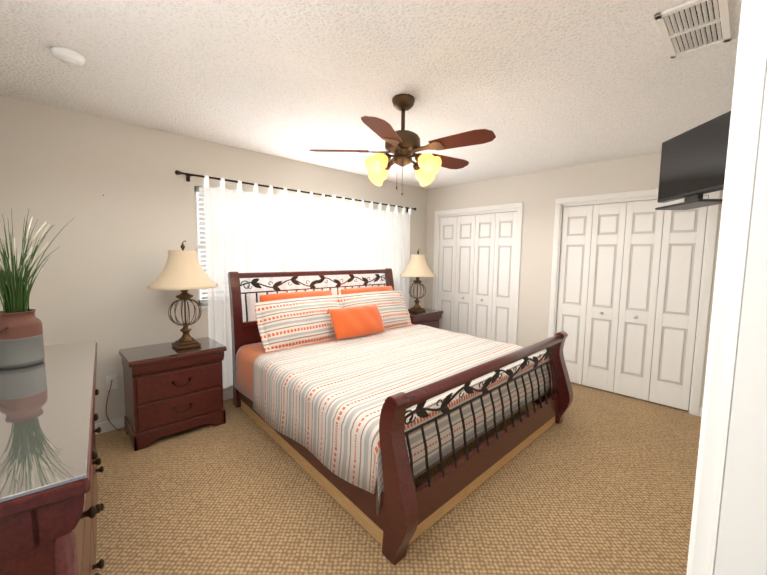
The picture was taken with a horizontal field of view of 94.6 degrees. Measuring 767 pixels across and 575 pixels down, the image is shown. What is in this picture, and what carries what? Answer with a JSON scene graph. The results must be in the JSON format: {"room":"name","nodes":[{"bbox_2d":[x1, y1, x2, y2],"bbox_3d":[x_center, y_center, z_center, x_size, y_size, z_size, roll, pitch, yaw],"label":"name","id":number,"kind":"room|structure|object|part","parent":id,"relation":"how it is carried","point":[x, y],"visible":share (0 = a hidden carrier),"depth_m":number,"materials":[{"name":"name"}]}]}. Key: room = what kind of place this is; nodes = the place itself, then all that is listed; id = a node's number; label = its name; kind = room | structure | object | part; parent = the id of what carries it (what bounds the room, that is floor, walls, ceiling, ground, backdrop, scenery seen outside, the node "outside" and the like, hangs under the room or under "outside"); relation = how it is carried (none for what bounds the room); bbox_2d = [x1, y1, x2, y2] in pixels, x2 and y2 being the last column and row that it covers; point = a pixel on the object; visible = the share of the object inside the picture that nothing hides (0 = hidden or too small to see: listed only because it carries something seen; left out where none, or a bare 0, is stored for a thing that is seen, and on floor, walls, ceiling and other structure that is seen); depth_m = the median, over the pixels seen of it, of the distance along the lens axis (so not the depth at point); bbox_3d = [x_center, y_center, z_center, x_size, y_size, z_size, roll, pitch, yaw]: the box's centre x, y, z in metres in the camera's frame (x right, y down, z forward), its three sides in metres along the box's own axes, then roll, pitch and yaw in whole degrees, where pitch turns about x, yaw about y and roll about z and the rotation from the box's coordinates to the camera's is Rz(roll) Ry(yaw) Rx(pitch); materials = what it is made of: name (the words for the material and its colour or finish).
{"room":"bedroom","nodes":[
{"label":"bedroom","id":0,"kind":"room"},
{"bbox_2d":[0,95,426,430],"bbox_3d":[-1.109,-0.149,3.834,5.040,2.440,0.218,-4,7,-44],"label":"wall","id":1,"kind":"structure","parent":0,"point":[106,261],"depth_m":2.80,"materials":[{"name":"beige paint"}]},
{"bbox_2d":[106,374,117,389],"bbox_3d":[-2.168,0.759,2.824,0.070,0.115,0.022,-4,7,-44],"label":"electrical outlet plate","id":2,"kind":"object","parent":1,"relation":"attached to","point":[113,378],"visible":1,"depth_m":2.83,"materials":[{"name":"white plastic"}]},
{"bbox_3d":[-2.151,0.942,2.811,0.094,0.417,0.046,-4,7,-44],"label":"lamp cord","id":3,"kind":"part","parent":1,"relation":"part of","materials":[{"name":"brown plastic"}]},
{"bbox_2d":[95,390,232,434],"bbox_3d":[-1.090,1.027,3.905,4.800,0.085,0.015,-4,7,-44],"label":"baseboard","id":4,"kind":"structure","parent":1,"relation":"attached to","point":[107,426],"depth_m":2.86,"materials":[{"name":"white paint"}]},
{"bbox_2d":[197,187,207,304],"bbox_3d":[-0.740,-0.444,4.172,2.640,1.073,0.055,-4,7,-44],"label":"window blinds","id":5,"kind":"object","parent":1,"relation":"attached to","point":[201,191],"visible":0.12,"depth_m":3.26,"materials":[{"name":"white plastic"}]},
{"bbox_2d":[175,170,415,387],"bbox_3d":[-0.670,-0.084,4.149,3.096,1.985,0.088,-4,7,-44],"label":"curtain","id":6,"kind":"object","parent":1,"relation":"attached to","point":[251,232],"visible":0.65,"depth_m":3.75,"materials":[{"name":"white fabric"}]},
{"bbox_3d":[-0.658,-1.038,4.063,3.096,0.070,0.088,-4,7,-44],"label":"curtain rod","id":7,"kind":"part","parent":6,"relation":"part of","materials":[{"name":"brown metal"}]},
{"bbox_2d":[0,0,741,188],"bbox_3d":[0.181,-1.260,2.414,5.400,0.060,4.180,-4,7,-44],"label":"ceiling","id":8,"kind":"structure","parent":0,"point":[537,85],"depth_m":1.98,"materials":[{"name":"white paint"}]},
{"bbox_2d":[50,46,85,65],"bbox_3d":[-1.619,-1.179,1.818,0.136,0.039,0.136,-4,7,-44],"label":"smoke detector","id":9,"kind":"object","parent":8,"relation":"attached to","point":[68,56],"visible":1,"depth_m":1.79,"materials":[{"name":"white plastic"}]},
{"bbox_2d":[309,94,495,194],"bbox_3d":[0.160,-0.908,2.314,1.152,0.621,1.157,-4,7,-44],"label":"ceiling fan","id":10,"kind":"object","parent":8,"relation":"hanging from","point":[402,145],"visible":1,"depth_m":2.20,"materials":[{"name":"brown wood"}]},
{"bbox_2d":[654,0,731,58],"bbox_3d":[1.354,-1.129,1.540,0.440,0.012,0.220,-4,7,-44],"label":"ceiling vent","id":11,"kind":"object","parent":8,"relation":"in","point":[691,26],"visible":0.98,"depth_m":1.52,"materials":[{"name":"white metal"}]},
{"bbox_2d":[95,380,701,574],"bbox_3d":[0.149,1.230,2.638,5.400,0.060,4.180,-4,7,-44],"label":"floor","id":12,"kind":"structure","parent":0,"point":[595,481],"depth_m":2.01,"materials":[{"name":"carpet"}]},
{"bbox_2d":[0,340,104,574],"bbox_3d":[-1.365,0.835,1.329,0.480,0.918,1.600,-3,7,-38],"label":"dresser","id":13,"kind":"object","parent":12,"relation":"on","point":[50,507],"visible":0.94,"depth_m":0.92,"materials":[{"name":"brown wood"}]},
{"bbox_2d":[0,208,74,368],"bbox_3d":[-1.618,-0.003,1.575,0.391,0.697,0.328,-4,7,-44],"label":"plant","id":14,"kind":"object","parent":13,"relation":"on","point":[21,337],"visible":1,"depth_m":1.55,"materials":[{"name":"green plant"}]},
{"bbox_2d":[119,337,226,450],"bbox_3d":[-1.688,0.817,2.872,0.664,0.670,0.452,-4,7,-44],"label":"nightstand","id":15,"kind":"object","parent":12,"relation":"on","point":[169,389],"visible":1,"depth_m":2.71,"materials":[{"name":"brown wood"}]},
{"bbox_2d":[147,241,218,349],"bbox_3d":[-1.599,0.052,2.844,0.501,0.857,0.501,-4,7,-44],"label":"lamp","id":16,"kind":"object","parent":15,"relation":"on","point":[183,272],"visible":1,"depth_m":2.74,"materials":[{"name":"beige fabric"}]},
{"bbox_3d":[-1.597,-0.148,2.826,0.501,0.292,0.501,-4,7,-44],"label":"lamp shade","id":17,"kind":"part","parent":16,"relation":"part of","materials":[{"name":"beige fabric"}]},
{"bbox_2d":[228,268,572,564],"bbox_3d":[0.080,0.516,3.166,2.290,1.262,2.409,-4,7,-44],"label":"bed","id":18,"kind":"object","parent":12,"relation":"on","point":[364,407],"visible":1,"depth_m":2.43,"materials":[{"name":"white fabric"}]},
{"bbox_2d":[253,324,551,514],"bbox_3d":[0.229,0.778,3.031,2.290,0.444,1.584,-4,7,-44],"label":"quilt","id":19,"kind":"object","parent":18,"relation":"on","point":[328,398],"depth_m":2.38,"materials":[{"name":"white fabric"}]},
{"bbox_2d":[408,307,442,328],"bbox_3d":[0.452,0.658,4.939,0.644,0.670,0.452,-4,7,-44],"label":"nightstand","id":20,"kind":"object","parent":12,"relation":"on","point":[430,317],"visible":0.1,"depth_m":4.79,"materials":[{"name":"brown wood"}]},
{"bbox_2d":[399,249,435,311],"bbox_3d":[0.466,-0.101,4.838,0.501,0.857,0.501,-4,7,-44],"label":"lamp","id":21,"kind":"object","parent":20,"relation":"on","point":[417,267],"visible":1,"depth_m":4.72,"materials":[{"name":"beige fabric"}]},
{"bbox_3d":[0.468,-0.301,4.821,0.501,0.292,0.501,-4,7,-44],"label":"lamp shade","id":22,"kind":"part","parent":21,"relation":"part of","materials":[{"name":"beige fabric"}]},
{"bbox_2d":[424,152,723,415],"bbox_3d":[1.888,-0.151,4.280,0.157,2.440,3.750,-4,7,-44],"label":"wall","id":23,"kind":"structure","parent":0,"point":[608,268],"depth_m":3.85,"materials":[{"name":"beige paint"}]},
{"bbox_3d":[1.382,0.113,1.275,5.040,2.440,0.120,-4,7,-44],"label":"wall","id":24,"kind":"structure","parent":0,"visible":0},
{"bbox_2d":[655,111,730,209],"bbox_3d":[1.691,-0.641,1.868,0.170,0.445,0.662,1,5,6],"label":"tv","id":25,"kind":"object","parent":24,"relation":"attached to","point":[693,166],"visible":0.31,"depth_m":1.90,"materials":[{"name":"black plastic"}]},
{"bbox_2d":[686,0,766,574],"bbox_3d":[-0.004,0.381,-0.037,0.930,2.105,0.135,-4,7,-44],"label":"door frame","id":26,"kind":"structure","parent":24,"relation":"attached to","point":[728,533],"depth_m":0.24,"materials":[{"name":"white paint"}]}
]}

